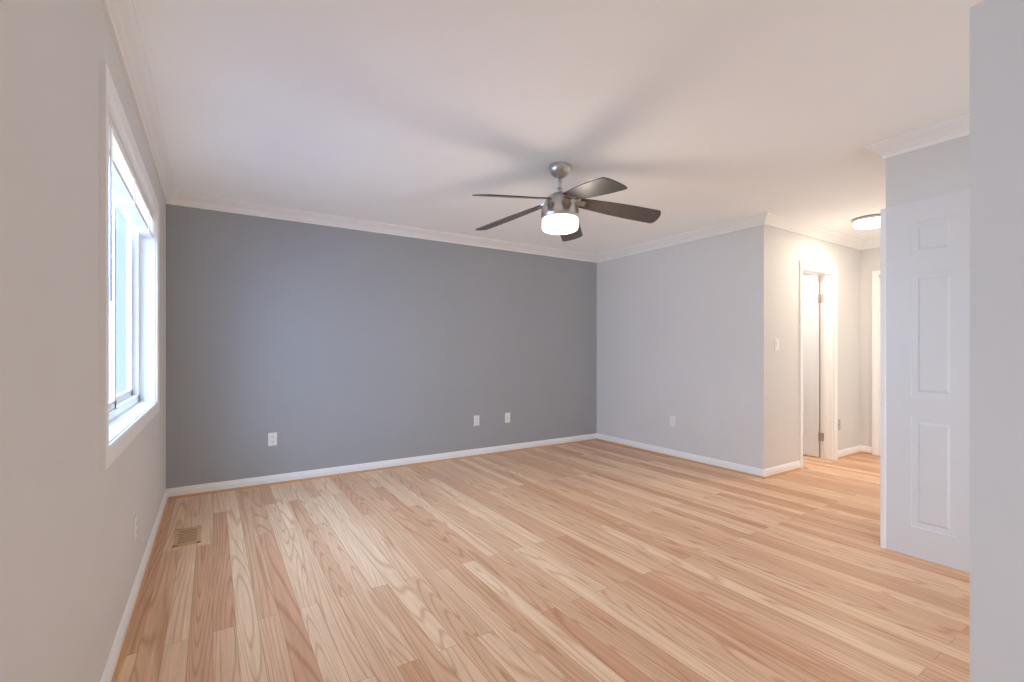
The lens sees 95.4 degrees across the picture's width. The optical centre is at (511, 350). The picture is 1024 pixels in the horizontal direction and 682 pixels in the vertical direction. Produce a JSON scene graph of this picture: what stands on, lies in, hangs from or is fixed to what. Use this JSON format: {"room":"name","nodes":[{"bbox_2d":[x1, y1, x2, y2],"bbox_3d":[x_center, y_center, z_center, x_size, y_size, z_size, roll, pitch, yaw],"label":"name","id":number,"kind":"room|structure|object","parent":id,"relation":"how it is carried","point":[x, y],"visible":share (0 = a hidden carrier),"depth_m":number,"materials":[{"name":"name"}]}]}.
{"room":"empty living room","nodes":[
{"label":"empty living room","id":0,"kind":"room"},
{"bbox_2d":[0,0,165,681],"bbox_3d":[-1.445,-0.036,1.538,0.140,2.440,5.330,0,0,-33],"label":"wall","id":1,"kind":"structure","parent":0,"point":[71,554],"depth_m":1.14,"materials":[{"name":"grey paint"}]},
{"bbox_2d":[99,60,158,470],"bbox_3d":[-1.904,-0.281,2.272,0.157,1.358,1.820,0,0,-33],"label":"window","id":2,"kind":"structure","parent":1,"relation":"in","point":[119,434],"depth_m":1.97,"materials":[{"name":"white paint"}]},
{"bbox_2d":[109,189,138,421],"bbox_3d":[-1.929,-0.281,2.255,0.091,1.210,1.672,0,0,-33],"label":"slider","id":3,"kind":"object","parent":2,"relation":"in","point":[120,403],"visible":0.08,"depth_m":2.87,"materials":[{"name":"white plastic"}]},
{"bbox_2d":[109,116,152,300],"bbox_3d":[-1.884,-0.535,2.284,0.069,0.698,1.660,0,0,-33],"label":"window blind","id":4,"kind":"object","parent":2,"relation":"attached to","point":[124,185],"visible":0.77,"depth_m":2.11,"materials":[{"name":"white plastic"}]},
{"bbox_2d":[133,514,136,541],"bbox_3d":[-1.801,0.849,2.231,0.009,0.115,0.070,0,0,-33],"label":"outlet","id":5,"kind":"object","parent":1,"relation":"attached to","point":[134,528],"visible":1,"depth_m":2.21,"materials":[{"name":"white plastic"}]},
{"bbox_2d":[100,489,171,681],"bbox_3d":[-1.375,1.143,1.583,0.026,0.082,5.090,0,0,-33],"label":"baseboard","id":6,"kind":"structure","parent":1,"relation":"attached to","point":[114,661],"depth_m":2.09,"materials":[{"name":"white paint"}]},
{"bbox_2d":[101,0,180,204],"bbox_3d":[-1.353,-1.213,1.597,0.080,0.086,5.090,0,0,-33],"label":"crown molding","id":7,"kind":"structure","parent":1,"relation":"attached to","point":[122,18],"depth_m":2.10,"materials":[{"name":"white paint"}]},
{"bbox_2d":[166,204,596,488],"bbox_3d":[-0.857,-0.036,5.011,4.881,2.440,0.120,0,0,-33],"label":"wall","id":8,"kind":"structure","parent":0,"point":[314,346],"depth_m":4.51,"materials":[{"name":"grey paint"}]},
{"bbox_2d":[268,432,276,445],"bbox_3d":[-2.119,0.784,4.124,0.070,0.115,0.009,0,0,-33],"label":"electrical outlet","id":9,"kind":"object","parent":8,"relation":"attached to","point":[272,439],"visible":1,"depth_m":4.12,"materials":[{"name":"white plastic"}]},
{"bbox_2d":[168,433,595,498],"bbox_3d":[-0.797,1.143,4.963,4.591,0.082,0.026,0,0,-33],"label":"baseboard","id":10,"kind":"structure","parent":8,"relation":"attached to","point":[209,488],"depth_m":4.51,"materials":[{"name":"white paint"}]},
{"bbox_2d":[177,193,596,262],"bbox_3d":[-0.757,-1.213,4.956,4.531,0.086,0.080,0,0,-33],"label":"crown molding","id":11,"kind":"structure","parent":8,"relation":"attached to","point":[187,200],"depth_m":4.52,"materials":[{"name":"white paint"}]},
{"bbox_2d":[474,415,478,425],"bbox_3d":[-0.396,0.784,5.230,0.070,0.115,0.009,0,0,-33],"label":"electrical outlet","id":12,"kind":"object","parent":8,"relation":"attached to","point":[476,420],"visible":1,"depth_m":5.23,"materials":[{"name":"white plastic"}]},
{"bbox_2d":[505,413,509,422],"bbox_3d":[-0.051,0.784,5.452,0.070,0.115,0.008,0,0,-33],"label":"electrical outlet","id":13,"kind":"object","parent":8,"relation":"attached to","point":[507,417],"visible":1,"depth_m":5.45,"materials":[{"name":"white plastic"}]},
{"bbox_2d":[117,440,969,681],"bbox_3d":[1.433,1.234,3.415,7.900,0.100,6.200,0,0,-33],"label":"floor","id":14,"kind":"structure","parent":0,"point":[594,561],"depth_m":2.39,"materials":[{"name":"brown wood"}]},
{"bbox_2d":[172,525,201,547],"bbox_3d":[-2.070,1.182,2.975,0.141,0.004,0.328,0,0,-33],"label":"floor vent","id":15,"kind":"object","parent":14,"relation":"in","point":[187,536],"visible":1,"depth_m":2.96,"materials":[{"name":"brown wood"}]},
{"bbox_2d":[135,0,984,254],"bbox_3d":[1.433,-1.306,3.415,7.900,0.100,6.200,0,0,-33],"label":"ceiling","id":16,"kind":"structure","parent":0,"point":[683,116],"depth_m":2.37,"materials":[{"name":"paint"}]},
{"bbox_2d":[472,162,660,240],"bbox_3d":[0.308,-1.035,3.143,1.301,0.442,1.317,0,0,-33],"label":"ceiling fan","id":17,"kind":"object","parent":16,"relation":"hanging from","point":[560,212],"visible":1,"depth_m":3.11,"materials":[{"name":"silver metal"}]},
{"bbox_2d":[852,214,879,228],"bbox_3d":[3.412,-1.218,4.423,0.304,0.076,0.304,0,0,-33],"label":"light","id":18,"kind":"object","parent":16,"relation":"attached to","point":[868,221],"visible":0.69,"depth_m":4.37,"materials":[{"name":"white glass"}]},
{"bbox_2d":[597,225,770,468],"bbox_3d":[1.784,-0.036,5.303,0.120,2.440,2.240,0,0,-33],"label":"wall","id":19,"kind":"structure","parent":0,"point":[684,334],"depth_m":4.97,"materials":[{"name":"grey paint"}]},
{"bbox_2d":[670,416,674,426],"bbox_3d":[1.783,0.784,5.184,0.009,0.115,0.070,0,0,-33],"label":"electrical outlet","id":20,"kind":"object","parent":19,"relation":"attached to","point":[672,420],"visible":1,"depth_m":5.18,"materials":[{"name":"white plastic"}]},
{"bbox_2d":[596,433,767,478],"bbox_3d":[1.742,1.143,5.231,0.026,0.082,2.216,0,0,-33],"label":"baseboard","id":21,"kind":"structure","parent":19,"relation":"attached to","point":[725,465],"depth_m":4.98,"materials":[{"name":"white paint"}]},
{"bbox_2d":[597,212,776,262],"bbox_3d":[1.742,-1.213,5.181,0.080,0.086,2.240,0,0,-33],"label":"crown molding","id":22,"kind":"structure","parent":19,"relation":"attached to","point":[766,218],"depth_m":4.90,"materials":[{"name":"white paint"}]},
{"bbox_2d":[771,227,859,466],"bbox_3d":[3.215,-0.036,4.962,1.920,2.440,0.120,0,0,-33],"label":"wall","id":23,"kind":"structure","parent":0,"point":[789,250],"depth_m":4.65,"materials":[{"name":"grey paint"}]},
{"bbox_2d":[775,339,778,350],"bbox_3d":[2.528,-0.056,4.443,0.070,0.115,0.011,0,0,-33],"label":"light switch","id":24,"kind":"object","parent":23,"relation":"attached to","point":[776,344],"visible":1,"depth_m":4.44,"materials":[{"name":"white plastic"}]},
{"bbox_2d":[767,461,801,477],"bbox_3d":[2.627,1.143,4.498,0.614,0.082,0.026,0,0,-33],"label":"baseboard","id":25,"kind":"structure","parent":23,"relation":"attached to","point":[793,466],"depth_m":4.49,"materials":[{"name":"white paint"}]},
{"bbox_2d":[803,275,819,456],"bbox_3d":[3.223,0.166,5.417,0.045,2.020,0.639,0,0,-35],"label":"hall door","id":26,"kind":"structure","parent":23,"relation":"in","point":[811,302],"depth_m":5.20,"materials":[{"name":"white paint"}]},
{"bbox_2d":[799,260,837,467],"bbox_3d":[3.182,0.138,4.941,0.797,2.092,0.158,0,0,-33],"label":"door frame","id":27,"kind":"structure","parent":23,"relation":"attached to","point":[826,365],"depth_m":5.08,"materials":[{"name":"white paint"}]},
{"bbox_2d":[769,215,868,249],"bbox_3d":[3.230,-1.213,4.853,2.011,0.086,0.080,0,0,-33],"label":"crown molding","id":28,"kind":"structure","parent":23,"relation":"attached to","point":[784,223],"depth_m":4.80,"materials":[{"name":"white paint"}]},
{"bbox_2d":[838,445,863,458],"bbox_3d":[3.810,1.143,5.257,0.600,0.082,0.026,0,0,-33],"label":"baseboard","id":29,"kind":"structure","parent":23,"relation":"attached to","point":[859,449],"depth_m":5.27,"materials":[{"name":"white paint"}]},
{"bbox_2d":[803,247,879,454],"bbox_3d":[3.830,-0.036,5.891,0.120,2.440,3.700,0,0,-33],"label":"wall","id":30,"kind":"structure","parent":0,"point":[869,261],"depth_m":5.38,"materials":[{"name":"grey paint"}]},
{"bbox_2d":[865,238,879,248],"bbox_3d":[4.346,-1.213,4.903,0.080,0.086,1.020,0,0,-33],"label":"crown molding","id":31,"kind":"structure","parent":30,"relation":"attached to","point":[874,243],"depth_m":5.29,"materials":[{"name":"white paint"}]},
{"bbox_2d":[872,270,879,454],"bbox_3d":[4.413,0.138,4.965,0.139,2.092,0.924,0,0,-33],"label":"door frame","id":32,"kind":"structure","parent":30,"relation":"attached to","point":[875,274],"depth_m":5.29,"materials":[{"name":"white paint"}]},
{"bbox_2d":[886,135,969,207],"bbox_3d":[2.800,-0.036,2.135,0.120,2.440,1.750,0,0,-33],"label":"wall","id":33,"kind":"structure","parent":0,"point":[937,170],"depth_m":2.67,"materials":[{"name":"grey paint"}]},
{"bbox_2d":[865,143,885,160],"bbox_3d":[3.440,-1.213,3.633,2.975,0.086,0.080,0,0,-33],"label":"crown molding","id":34,"kind":"structure","parent":33,"relation":"attached to","point":[872,147],"depth_m":2.84,"materials":[{"name":"white paint"}]},
{"bbox_2d":[880,209,885,548],"bbox_3d":[2.540,0.169,2.460,0.208,2.030,0.918,0,0,-33],"label":"trim","id":35,"kind":"structure","parent":33,"relation":"attached to","point":[882,378],"depth_m":2.78,"materials":[{"name":"white paint"}]},
{"bbox_2d":[877,113,969,159],"bbox_3d":[2.662,-1.213,2.165,0.080,0.086,1.530,0,0,-33],"label":"crown molding","id":36,"kind":"structure","parent":33,"relation":"attached to","point":[957,127],"depth_m":2.65,"materials":[{"name":"white paint"}]},
{"bbox_2d":[886,190,969,572],"bbox_3d":[2.348,0.162,2.591,0.030,2.020,0.430,0,0,-33],"label":"closet leaf","id":37,"kind":"object","parent":33,"relation":"attached to","point":[928,379],"visible":0.88,"depth_m":2.60,"materials":[{"name":"white paint"}]},
{"bbox_3d":[1.956,-0.036,0.626,4.881,2.440,0.120,0,0,-33],"label":"wall","id":38,"kind":"structure","parent":0,"visible":0},
{"bbox_2d":[970,0,1023,681],"bbox_3d":[1.373,0.161,0.828,0.035,2.030,0.810,0,0,-33],"label":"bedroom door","id":39,"kind":"structure","parent":38,"relation":"in","point":[996,340],"depth_m":1.12,"materials":[{"name":"white paint"}]},
{"label":"outside","id":40,"kind":"structure","parent":0,"visible":0},
{"bbox_2d":[116,205,126,393],"bbox_3d":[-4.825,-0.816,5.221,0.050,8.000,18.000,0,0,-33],"label":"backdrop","id":41,"kind":"structure","parent":40,"point":[121,353],"depth_m":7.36,"materials":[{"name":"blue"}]}
]}

